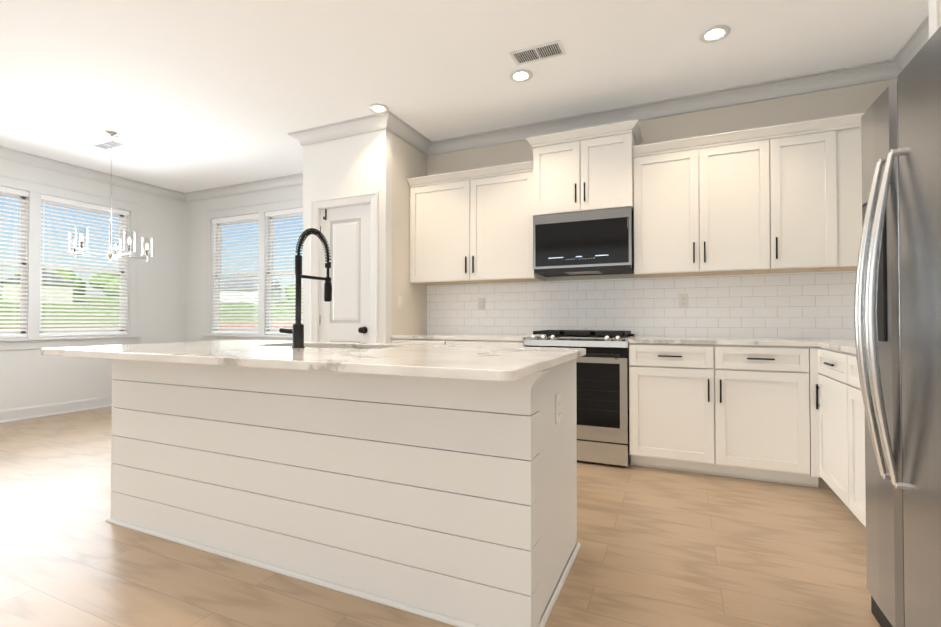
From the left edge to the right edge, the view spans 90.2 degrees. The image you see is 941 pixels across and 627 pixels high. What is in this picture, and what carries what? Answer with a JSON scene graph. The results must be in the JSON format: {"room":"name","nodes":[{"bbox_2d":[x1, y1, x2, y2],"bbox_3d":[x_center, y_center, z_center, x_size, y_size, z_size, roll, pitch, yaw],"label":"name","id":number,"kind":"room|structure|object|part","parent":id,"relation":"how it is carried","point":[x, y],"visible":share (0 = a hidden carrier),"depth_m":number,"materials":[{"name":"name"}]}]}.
{"room":"kitchen","nodes":[
{"label":"kitchen","id":0,"kind":"room"},
{"bbox_2d":[0,158,186,408],"bbox_3d":[-5.647,-0.312,3.121,0.120,2.810,7.930,0,-1,24],"label":"wall","id":1,"kind":"structure","parent":0,"point":[28,377],"depth_m":5.87,"materials":[{"name":"white paint"}]},
{"bbox_2d":[0,395,111,422],"bbox_3d":[-5.573,1.025,3.086,0.027,0.135,7.660,0,-1,24],"label":"baseboard","id":2,"kind":"structure","parent":1,"relation":"attached to","point":[31,411],"depth_m":5.17,"materials":[{"name":"white wood"}]},
{"bbox_2d":[0,174,140,349],"bbox_3d":[-4.739,-0.520,5.068,0.175,1.800,2.150,0,-1,24],"label":"window","id":3,"kind":"structure","parent":1,"relation":"in","point":[33,339],"depth_m":5.23,"materials":[{"name":"white wood"}]},
{"bbox_3d":[-4.768,-0.521,5.081,0.034,1.417,1.760,0,-1,24],"label":"glass","id":4,"kind":"part","parent":3,"relation":"part of","materials":[{"name":"clear glass"}]},
{"bbox_2d":[0,187,128,337],"bbox_3d":[-4.726,-0.524,5.062,0.068,1.549,1.884,0,-1,24],"label":"window blinds","id":5,"kind":"object","parent":3,"relation":"attached to","point":[54,199],"visible":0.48,"depth_m":5.32,"materials":[{"name":"white plastic"}]},
{"bbox_2d":[0,146,183,201],"bbox_3d":[-5.522,-1.667,3.150,0.100,0.100,7.570,0,-1,24],"label":"crown molding","id":6,"kind":"structure","parent":1,"relation":"attached to","point":[6,153],"depth_m":5.45,"materials":[{"name":"white"}]},
{"bbox_2d":[185,184,302,341],"bbox_3d":[-2.148,-0.274,5.826,4.030,2.810,0.120,0,-1,24],"label":"wall","id":7,"kind":"structure","parent":0,"point":[195,263],"depth_m":6.48,"materials":[{"name":"white paint"}]},
{"bbox_2d":[184,173,302,201],"bbox_3d":[-2.567,-1.628,5.913,2.970,0.100,0.100,0,-1,24],"label":"crown molding","id":8,"kind":"structure","parent":7,"relation":"attached to","point":[295,179],"depth_m":6.07,"materials":[{"name":"white"}]},
{"bbox_2d":[201,197,302,340],"bbox_3d":[-2.647,-0.507,6.024,2.150,1.800,0.175,0,-1,24],"label":"window","id":9,"kind":"structure","parent":7,"relation":"in","point":[261,209],"depth_m":6.08,"materials":[{"name":"white"}]},
{"bbox_2d":[212,208,302,334],"bbox_3d":[-2.653,-0.510,6.011,1.884,1.549,0.068,0,-1,24],"label":"window blinds","id":10,"kind":"object","parent":9,"relation":"attached to","point":[256,216],"visible":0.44,"depth_m":6.09,"materials":[{"name":"white plastic"}]},
{"bbox_3d":[-2.634,-0.508,6.053,1.760,1.417,0.034,0,-1,24],"label":"glass","id":11,"kind":"part","parent":9,"relation":"part of","materials":[{"name":"clear glass"}]},
{"bbox_2d":[302,145,305,340],"bbox_3d":[-1.343,-0.288,4.852,0.120,2.810,0.992,0,-1,24],"label":"wall","id":12,"kind":"structure","parent":0,"point":[304,147],"depth_m":4.44,"materials":[{"name":"white paint"}]},
{"bbox_2d":[306,129,393,342],"bbox_3d":[-1.100,-0.297,4.248,0.820,2.810,0.152,0,-1,24],"label":"wall","id":13,"kind":"structure","parent":0,"point":[356,200],"depth_m":4.22,"materials":[{"name":"white paint"}]},
{"bbox_2d":[287,111,399,145],"bbox_3d":[-1.185,-1.652,4.225,1.140,0.100,0.100,0,-1,24],"label":"crown molding","id":14,"kind":"structure","parent":13,"relation":"attached to","point":[379,121],"depth_m":4.19,"materials":[{"name":"white wood"}]},
{"bbox_3d":[-1.173,-0.021,4.231,0.546,1.909,0.068,0,-1,24],"label":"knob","id":15,"kind":"part","parent":13,"relation":"part of","materials":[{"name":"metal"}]},
{"bbox_3d":[-1.151,0.023,4.228,0.760,2.170,0.022,0,-1,24],"label":"casing trim","id":16,"kind":"part","parent":13,"relation":"part of","materials":[{"name":"white wood"}]},
{"bbox_2d":[394,135,426,334],"bbox_3d":[-0.619,-0.293,4.475,0.130,2.810,0.602,0,-1,24],"label":"wall","id":17,"kind":"structure","parent":0,"point":[409,162],"depth_m":4.35,"materials":[{"name":"white paint"}]},
{"bbox_2d":[398,296,401,308],"bbox_3d":[-0.638,-0.101,4.257,0.010,0.116,0.070,0,-1,24],"label":"light switch","id":18,"kind":"object","parent":17,"relation":"attached to","point":[399,302],"visible":1,"depth_m":4.25,"materials":[{"name":"white plastic"}]},
{"bbox_2d":[388,119,431,153],"bbox_3d":[-0.561,-1.650,4.343,0.100,0.100,0.570,0,-1,24],"label":"crown molding","id":19,"kind":"structure","parent":17,"relation":"attached to","point":[406,132],"depth_m":4.40,"materials":[{"name":"white wood"}]},
{"bbox_2d":[0,406,880,626],"bbox_3d":[-2.052,1.110,1.477,8.010,0.080,7.930,0,-1,24],"label":"floor","id":20,"kind":"structure","parent":0,"point":[665,548],"depth_m":2.04,"materials":[{"name":"brown wood"}]},
{"bbox_2d":[106,359,580,626],"bbox_3d":[-0.686,0.640,2.332,2.352,0.884,0.790,0,-1,24],"label":"kitchen island","id":21,"kind":"object","parent":20,"relation":"on","point":[450,501],"visible":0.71,"depth_m":1.82,"materials":[{"name":"white paint"}]},
{"bbox_2d":[41,340,585,380],"bbox_3d":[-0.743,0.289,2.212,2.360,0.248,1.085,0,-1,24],"label":"island countertop","id":22,"kind":"structure","parent":21,"relation":"on","point":[495,363],"depth_m":1.77,"materials":[{"name":"stone"}]},
{"bbox_2d":[279,228,331,347],"bbox_3d":[-0.827,-0.131,2.365,0.143,0.594,0.256,0,-1,24],"label":"island faucet","id":23,"kind":"object","parent":22,"relation":"on","point":[296,331],"visible":1,"depth_m":2.26,"materials":[{"name":"black metal"}]},
{"bbox_2d":[524,330,635,466],"bbox_3d":[0.880,0.620,3.716,0.774,0.962,0.696,0,-1,24],"label":"gas range","id":24,"kind":"object","parent":20,"relation":"on","point":[602,377],"visible":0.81,"depth_m":3.37,"materials":[{"name":"silver metal"}]},
{"bbox_2d":[391,339,820,487],"bbox_3d":[1.131,0.658,3.635,3.734,0.884,0.662,0,-1,24],"label":"base cabinet","id":25,"kind":"object","parent":20,"relation":"on","point":[744,412],"visible":0.52,"depth_m":3.06,"materials":[{"name":"white paint"}]},
{"bbox_2d":[391,333,536,340],"bbox_3d":[-0.011,0.207,4.166,1.221,0.030,0.647,0,-1,24],"label":"countertop","id":26,"kind":"structure","parent":25,"relation":"on","point":[493,337],"depth_m":3.94,"materials":[{"name":"stone"}]},
{"bbox_2d":[628,336,812,346],"bbox_3d":[1.738,0.196,3.376,1.080,0.030,0.647,0,-1,24],"label":"countertop","id":27,"kind":"structure","parent":25,"relation":"on","point":[799,342],"depth_m":3.15,"materials":[{"name":"stone"}]},
{"bbox_2d":[804,338,855,353],"bbox_3d":[2.267,0.182,2.429,0.665,0.030,1.937,0,-1,24],"label":"countertop","id":28,"kind":"structure","parent":25,"relation":"on","point":[846,345],"depth_m":2.68,"materials":[{"name":"stone"}]},
{"bbox_2d":[816,348,839,497],"bbox_3d":[2.285,0.641,2.440,0.646,0.884,0.629,0,-1,24],"label":"base cabinet","id":29,"kind":"object","parent":20,"relation":"on","point":[828,386],"depth_m":2.66,"materials":[{"name":"white paint"}]},
{"bbox_2d":[840,351,865,526],"bbox_3d":[2.042,0.634,1.902,0.646,0.884,0.802,0,-1,24],"label":"base cabinet","id":30,"kind":"object","parent":20,"relation":"on","point":[841,435],"depth_m":2.29,"materials":[{"name":"white paint"}]},
{"bbox_2d":[854,26,940,626],"bbox_3d":[1.560,0.164,1.165,0.872,1.803,0.890,0,-1,24],"label":"refrigerator","id":31,"kind":"object","parent":20,"relation":"on","point":[897,311],"visible":1,"depth_m":1.38,"materials":[{"name":"grey metal"}]},
{"bbox_2d":[0,0,928,192],"bbox_3d":[-2.052,-1.780,1.518,8.010,0.080,7.930,0,-1,24],"label":"ceiling","id":32,"kind":"structure","parent":0,"point":[184,96],"depth_m":3.22,"materials":[{"name":"white paint"}]},
{"bbox_2d":[90,139,127,149],"bbox_3d":[-3.634,-1.692,4.706,0.360,0.006,0.160,0,-1,24],"label":"ceiling vent","id":33,"kind":"object","parent":32,"relation":"in","point":[109,144],"visible":1,"depth_m":4.69,"materials":[{"name":"white"}]},
{"bbox_2d":[68,131,152,262],"bbox_3d":[-3.356,-1.094,4.396,0.621,1.210,0.648,0,-1,24],"label":"chandelier","id":34,"kind":"object","parent":32,"relation":"hanging from","point":[110,255],"visible":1,"depth_m":4.38,"materials":[{"name":"glass"}]},
{"bbox_3d":[-3.356,-0.658,4.390,0.613,0.172,0.640,0,-1,24],"label":"shade glass","id":35,"kind":"part","parent":34,"relation":"part of","materials":[{"name":"clear glass"}]},
{"bbox_2d":[368,103,388,112],"bbox_3d":[-0.764,-1.704,3.893,0.174,0.014,0.174,0,-1,24],"label":"recessed light","id":36,"kind":"object","parent":32,"relation":"in","point":[370,106],"depth_m":3.89,"materials":[{"name":"white plastic"}]},
{"bbox_3d":[-0.764,-1.704,3.893,0.101,0.003,0.101,0,-1,24],"label":"recessed ceiling light lens","id":37,"kind":"part","parent":36,"relation":"part of","materials":[{"name":"white plastic"}]},
{"bbox_2d":[509,69,532,81],"bbox_3d":[0.361,-1.711,3.373,0.174,0.014,0.174,0,-1,24],"label":"recessed light","id":38,"kind":"object","parent":32,"relation":"in","point":[514,72],"depth_m":3.37,"materials":[{"name":"white"}]},
{"bbox_3d":[0.361,-1.711,3.373,0.101,0.003,0.101,0,-1,24],"label":"recessed ceiling light lens","id":39,"kind":"part","parent":38,"relation":"part of","materials":[{"name":"white plastic"}]},
{"bbox_2d":[509,40,565,65],"bbox_3d":[0.442,-1.714,3.090,0.340,0.006,0.170,0,-1,24],"label":"ceiling vent","id":40,"kind":"object","parent":32,"relation":"in","point":[548,50],"visible":1,"depth_m":3.09,"materials":[{"name":"white metal"}]},
{"bbox_2d":[699,25,730,42],"bbox_3d":[1.500,-1.718,2.881,0.174,0.014,0.174,0,-1,24],"label":"recessed light","id":41,"kind":"object","parent":32,"relation":"in","point":[724,28],"depth_m":2.87,"materials":[{"name":"white"}]},
{"bbox_3d":[1.500,-1.718,2.881,0.101,0.003,0.101,0,-1,24],"label":"recessed ceiling light lens","id":42,"kind":"part","parent":41,"relation":"part of","materials":[{"name":"white plastic"}]},
{"bbox_2d":[427,78,897,338],"bbox_3d":[1.396,-0.299,4.088,3.860,2.810,0.369,0,-1,24],"label":"wall","id":43,"kind":"structure","parent":0,"point":[816,305],"depth_m":3.76,"materials":[{"name":"white tile"}]},
{"bbox_2d":[409,168,544,284],"bbox_3d":[0.050,-0.741,4.321,1.215,0.900,0.337,0,-1,24],"label":"upper cabinet","id":44,"kind":"object","parent":43,"relation":"attached to","point":[476,231],"depth_m":4.15,"materials":[{"name":"white paint"}]},
{"bbox_2d":[478,298,484,309],"bbox_3d":[0.106,-0.088,4.460,0.070,0.116,0.008,0,-1,24],"label":"outlet","id":45,"kind":"object","parent":43,"relation":"attached to","point":[481,303],"visible":1,"depth_m":4.46,"materials":[{"name":"white plastic"}]},
{"bbox_2d":[531,120,638,219],"bbox_3d":[0.949,-1.125,3.889,0.780,0.638,0.394,0,-1,24],"label":"upper cabinet","id":46,"kind":"object","parent":43,"relation":"attached to","point":[598,173],"depth_m":3.69,"materials":[{"name":"white paint"}]},
{"bbox_2d":[533,207,633,276],"bbox_3d":[0.946,-0.566,3.873,0.768,0.472,0.409,0,-1,24],"label":"over-the-range microwave","id":47,"kind":"object","parent":46,"relation":"attached to","point":[592,242],"visible":1,"depth_m":3.69,"materials":[{"name":"silver metal"}]},
{"bbox_2d":[425,59,891,155],"bbox_3d":[1.193,-1.656,3.951,3.620,0.100,0.100,0,-1,24],"label":"crown molding","id":48,"kind":"structure","parent":43,"relation":"attached to","point":[888,69],"depth_m":3.71,"materials":[{"name":"white wood"}]},
{"bbox_2d":[679,294,687,307],"bbox_3d":[1.700,-0.099,3.740,0.070,0.116,0.008,0,-1,24],"label":"outlet","id":49,"kind":"object","parent":43,"relation":"attached to","point":[683,300],"visible":1,"depth_m":3.74,"materials":[{"name":"white plastic"}]},
{"bbox_2d":[632,136,782,277],"bbox_3d":[1.753,-0.751,3.552,0.954,0.900,0.337,0,-1,24],"label":"upper cabinet","id":50,"kind":"object","parent":43,"relation":"attached to","point":[714,210],"depth_m":3.38,"materials":[{"name":"white paint"}]},
{"bbox_2d":[775,128,842,272],"bbox_3d":[2.275,-0.755,3.316,0.436,0.900,0.337,0,-1,24],"label":"upper cabinet","id":51,"kind":"object","parent":43,"relation":"attached to","point":[788,204],"depth_m":3.14,"materials":[{"name":"white paint"}]},
{"bbox_2d":[835,124,861,270],"bbox_3d":[2.659,-0.757,3.143,0.528,0.900,0.337,0,-1,24],"label":"upper cabinet","id":52,"kind":"object","parent":43,"relation":"attached to","point":[850,155],"depth_m":3.06,"materials":[{"name":"white paint"}]},
{"bbox_2d":[888,14,928,79],"bbox_3d":[1.419,-1.713,-0.117,0.100,0.100,7.330,0,-1,24],"label":"crown molding","id":53,"kind":"structure","parent":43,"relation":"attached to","point":[920,36],"depth_m":2.99,"materials":[{"name":"white wood"}]},
{"label":"outside","id":54,"kind":"structure","parent":0,"visible":0},
{"bbox_2d":[0,268,302,328],"bbox_3d":[-4.009,-5.273,6.671,440.000,14.330,440.000,0,-1,24],"label":"lawn","id":55,"kind":"structure","parent":54,"point":[18,295],"depth_m":75.06,"materials":[{"name":"plant"}]},
{"bbox_3d":[1.465,-0.360,-0.289,0.129,2.810,7.570,0,-1,24],"label":"wall","id":56,"kind":"structure","parent":0,"visible":0},
{"bbox_2d":[928,0,940,38],"bbox_3d":[1.698,-1.052,1.114,0.606,0.512,0.940,0,-1,24],"label":"upper cabinet","id":57,"kind":"object","parent":56,"relation":"attached to","point":[934,7],"visible":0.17,"depth_m":1.62,"materials":[{"name":"white paint"}]}
]}

